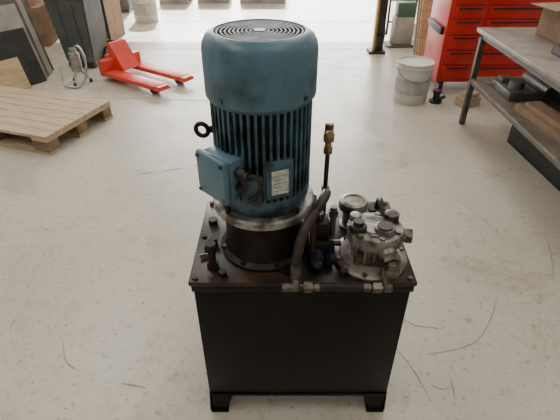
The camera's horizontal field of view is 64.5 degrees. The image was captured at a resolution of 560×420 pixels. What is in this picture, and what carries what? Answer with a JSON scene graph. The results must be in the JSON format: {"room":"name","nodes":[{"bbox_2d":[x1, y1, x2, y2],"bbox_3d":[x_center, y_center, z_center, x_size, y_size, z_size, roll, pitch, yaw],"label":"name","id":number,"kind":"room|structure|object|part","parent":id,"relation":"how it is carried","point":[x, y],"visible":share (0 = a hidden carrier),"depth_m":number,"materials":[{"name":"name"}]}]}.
{"room":"industrial workshop","nodes":[
{"label":"industrial workshop","id":0,"kind":"room"},
{"bbox_2d":[0,0,559,419],"bbox_3d":[-0.700,-0.795,3.838,8.600,0.100,15.200,0,35,0],"label":"floor","id":1,"kind":"structure","parent":0,"point":[512,372],"depth_m":2.42,"materials":[{"name":"paint"}]},
{"bbox_2d":[0,0,53,88],"bbox_3d":[-2.780,-1.615,4.050,0.657,1.000,1.250,20,40,26],"label":"panels","id":2,"kind":"object","parent":1,"relation":"on","point":[25,62],"visible":0.97,"depth_m":4.25,"materials":[{"name":"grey wood"}]},
{"bbox_3d":[-2.681,-1.286,4.021,0.159,0.495,1.000,20,40,26],"label":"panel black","id":3,"kind":"part","parent":2,"relation":"part of","materials":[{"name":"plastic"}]},
{"bbox_3d":[-2.864,-1.646,4.132,0.291,0.956,1.200,20,40,26],"label":"panel","id":4,"kind":"part","parent":2,"relation":"part of","materials":[{"name":"beige wood"}]},
{"bbox_2d":[23,0,58,46],"bbox_3d":[-3.227,-2.495,5.436,0.700,0.852,0.502,-3,35,-5],"label":"stacked cardboard boxes","id":5,"kind":"object","parent":1,"relation":"on","point":[38,12],"visible":0.43,"depth_m":5.40,"materials":[{"name":"brown cardboard"}]},
{"bbox_2d":[0,86,112,155],"bbox_3d":[-2.059,-0.747,3.556,1.150,0.144,0.720,11,36,15],"label":"wooden pallet","id":6,"kind":"object","parent":1,"relation":"on","point":[41,116],"visible":1,"depth_m":3.41,"materials":[{"name":"brown wood"}]},
{"bbox_2d":[43,0,107,67],"bbox_3d":[-2.114,-1.950,4.738,0.490,0.760,0.488,7,36,10],"label":"wheelie bin","id":7,"kind":"object","parent":1,"relation":"on","point":[81,23],"visible":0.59,"depth_m":4.58,"materials":[{"name":"grey plastic"}]},
{"bbox_2d":[60,45,92,88],"bbox_3d":[-1.983,-1.387,4.271,0.275,0.374,0.254,0,35,0],"label":"vacuum","id":8,"kind":"object","parent":1,"relation":"on","point":[73,55],"visible":1,"depth_m":4.27,"materials":[{"name":"metal"}]},
{"bbox_2d":[103,0,124,42],"bbox_3d":[-2.426,-2.630,5.628,0.600,0.852,0.502,3,35,5],"label":"stacked cardboard boxes","id":9,"kind":"object","parent":1,"relation":"on","point":[112,7],"visible":0.2,"depth_m":5.71,"materials":[{"name":"brown cardboard"}]},
{"bbox_2d":[119,0,132,12],"bbox_3d":[-2.775,-3.815,6.930,0.700,1.300,0.538,-3,35,-5],"label":"cabinet","id":10,"kind":"object","parent":1,"relation":"on","point":[126,5],"visible":0.23,"depth_m":7.09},
{"bbox_2d":[130,0,158,22],"bbox_3d":[-2.000,-3.010,6.548,0.377,0.420,0.390,0,35,0],"label":"plastic bucket","id":11,"kind":"object","parent":1,"relation":"on","point":[145,11],"visible":1,"depth_m":6.47,"materials":[{"name":"white plastic"}]},
{"bbox_2d":[97,0,194,93],"bbox_3d":[-1.375,-1.783,4.133,0.985,1.181,0.470,22,41,28],"label":"jack","id":12,"kind":"object","parent":1,"relation":"on","point":[119,58],"visible":1,"depth_m":4.40,"materials":[{"name":"red paint"}]},
{"bbox_3d":[-1.369,-1.457,4.356,0.970,0.290,0.470,22,41,28],"label":"fork frame","id":13,"kind":"part","parent":12,"relation":"part of","materials":[{"name":"red paint"}]},
{"bbox_2d":[159,0,190,3],"bbox_3d":[-1.850,-3.942,7.861,0.500,0.440,0.600,0,35,0],"label":"load","id":14,"kind":"object","parent":1,"relation":"on","point":[160,1],"visible":1,"depth_m":7.73},
{"bbox_2d":[197,0,228,2],"bbox_3d":[-1.175,-4.019,7.928,0.550,0.490,0.600,0,35,0],"label":"load","id":15,"kind":"object","parent":1,"relation":"on","point":[199,1],"visible":1,"depth_m":7.81},
{"bbox_2d":[121,21,364,100],"bbox_3d":[-0.750,-1.900,5.327,8.500,0.001,3.311,0,35,0],"label":"joint","id":16,"kind":"object","parent":1,"relation":"on","point":[123,21],"visible":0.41,"depth_m":6.64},
{"bbox_2d":[240,0,285,3],"bbox_3d":[-0.300,-3.970,7.902,0.800,0.440,0.600,0,35,0],"label":"load","id":17,"kind":"object","parent":1,"relation":"on","point":[241,1],"visible":1,"depth_m":7.77},
{"bbox_2d":[3,79,553,419],"bbox_3d":[-0.003,-0.270,2.999,3.570,0.001,3.727,0,35,0],"label":"floor scuff marks","id":18,"kind":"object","parent":1,"relation":"on","point":[327,79],"depth_m":1.89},
{"bbox_2d":[188,19,416,411],"bbox_3d":[0.062,0.102,1.371,0.629,1.261,0.430,0,35,0],"label":"hydraulic power unit","id":19,"kind":"object","parent":1,"relation":"on","point":[297,293],"visible":1,"depth_m":1.23,"materials":[{"name":"black paint"}]},
{"bbox_3d":[0.062,0.314,1.538,0.611,0.534,0.376,0,35,0],"label":"tank","id":20,"kind":"part","parent":19,"relation":"part of","materials":[{"name":"black metal"}]},
{"bbox_3d":[0.062,0.090,1.382,0.629,0.015,0.400,0,35,0],"label":"tank lid","id":21,"kind":"part","parent":19,"relation":"part of","materials":[{"name":"black metal"}]},
{"bbox_2d":[366,0,388,53],"bbox_3d":[1.145,-2.459,4.907,0.190,1.400,0.220,0,35,0],"label":"mast","id":22,"kind":"object","parent":1,"relation":"on","point":[382,5],"visible":1,"depth_m":5.11,"materials":[{"name":"black metal"}]},
{"bbox_3d":[1.107,-2.466,4.890,0.025,1.370,0.090,0,35,0],"label":"rail","id":23,"kind":"part","parent":22,"relation":"part of","materials":[{"name":"metal"}]},
{"bbox_2d":[383,0,417,45],"bbox_3d":[1.500,-2.593,5.271,0.460,1.201,0.390,0,35,0],"label":"hand truck","id":24,"kind":"object","parent":1,"relation":"on","point":[402,33],"visible":0.81,"depth_m":5.37,"materials":[{"name":"grey metal"}]},
{"bbox_2d":[393,56,434,105],"bbox_3d":[1.180,-1.147,3.948,0.325,0.350,0.336,0,35,0],"label":"plastic bucket","id":25,"kind":"object","parent":1,"relation":"on","point":[413,77],"visible":1,"depth_m":3.86,"materials":[{"name":"white plastic"}]},
{"bbox_3d":[1.180,-1.170,3.835,0.325,0.104,0.178,0,35,0],"label":"handle","id":26,"kind":"part","parent":25,"relation":"part of","materials":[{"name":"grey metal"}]},
{"bbox_2d":[412,0,432,55],"bbox_3d":[1.700,-2.190,4.748,0.420,1.141,0.249,-7,36,-10],"label":"sheets","id":27,"kind":"object","parent":1,"relation":"on","point":[424,8],"visible":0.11,"depth_m":4.79,"materials":[{"name":"brown wood"}]},
{"bbox_2d":[429,89,445,103],"bbox_3d":[1.422,-1.021,3.977,0.155,0.110,0.116,0,35,0],"label":"jack","id":28,"kind":"object","parent":1,"relation":"on","point":[436,99],"visible":1,"depth_m":3.96,"materials":[{"name":"black metal"}]},
{"bbox_2d":[454,90,480,107],"bbox_3d":[1.659,-0.983,3.914,0.180,0.120,0.120,-14,37,-19],"label":"wooden blocks","id":29,"kind":"object","parent":1,"relation":"on","point":[475,100],"visible":0.56,"depth_m":3.89,"materials":[{"name":"brown wood"}]},
{"bbox_2d":[423,0,559,89],"bbox_3d":[1.905,-1.661,4.077,0.990,1.045,0.536,0,35,0],"label":"tool cabinet","id":30,"kind":"object","parent":1,"relation":"on","point":[452,39],"visible":0.7,"depth_m":3.91,"materials":[{"name":"red metal"}]},
{"bbox_2d":[458,27,559,169],"bbox_3d":[1.820,-0.449,2.615,0.760,0.735,2.040,0,35,0],"label":"workbench","id":31,"kind":"object","parent":1,"relation":"on","point":[522,45],"visible":0.79,"depth_m":2.87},
{"bbox_2d":[469,77,559,165],"bbox_3d":[1.820,-0.450,2.615,0.720,0.018,1.990,0,35,0],"label":"shelf","id":32,"kind":"object","parent":31,"relation":"attached to","point":[549,146],"depth_m":2.82,"materials":[{"name":"wood"}]},
{"bbox_2d":[491,71,556,100],"bbox_3d":[1.710,-0.893,3.135,0.340,0.110,0.400,0,35,0],"label":"machine parts","id":33,"kind":"object","parent":31,"relation":"on","point":[527,88],"visible":0.95,"depth_m":3.04,"materials":[{"name":"grey metal"}]},
{"bbox_2d":[514,101,559,141],"bbox_3d":[1.652,-0.534,2.658,0.200,0.070,0.550,-3,35,-5],"label":"wooden offcuts","id":34,"kind":"object","parent":31,"relation":"on","point":[542,115],"visible":1,"depth_m":2.68,"materials":[{"name":"wood"}]},
{"bbox_2d":[531,2,559,43],"bbox_3d":[1.907,-1.201,2.873,0.440,0.200,0.370,-5,35,-7],"label":"cardboard box","id":35,"kind":"object","parent":31,"relation":"on","point":[548,27],"visible":1,"depth_m":2.91,"materials":[{"name":"brown cardboard"}]},
{"bbox_2d":[551,44,559,56],"bbox_3d":[1.809,-0.865,2.524,0.300,0.050,0.400,-3,35,-5],"label":"steel tray","id":36,"kind":"object","parent":31,"relation":"on","point":[556,48],"visible":1,"depth_m":2.65,"materials":[{"name":"grey metal"}]},
{"bbox_2d":[553,91,559,101],"bbox_3d":[1.968,-0.760,2.980,0.160,0.070,0.240,-3,35,-5],"label":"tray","id":37,"kind":"object","parent":31,"relation":"on","point":[557,96],"visible":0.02,"depth_m":3.01,"materials":[{"name":"blue plastic"}]},
{"bbox_2d":[507,125,559,190],"bbox_3d":[1.932,-0.424,3.011,0.400,0.240,0.700,-2,35,-2],"label":"crate","id":38,"kind":"object","parent":1,"relation":"on","point":[519,142],"visible":0.34,"depth_m":3.02,"materials":[{"name":"black plastic"}]}
]}

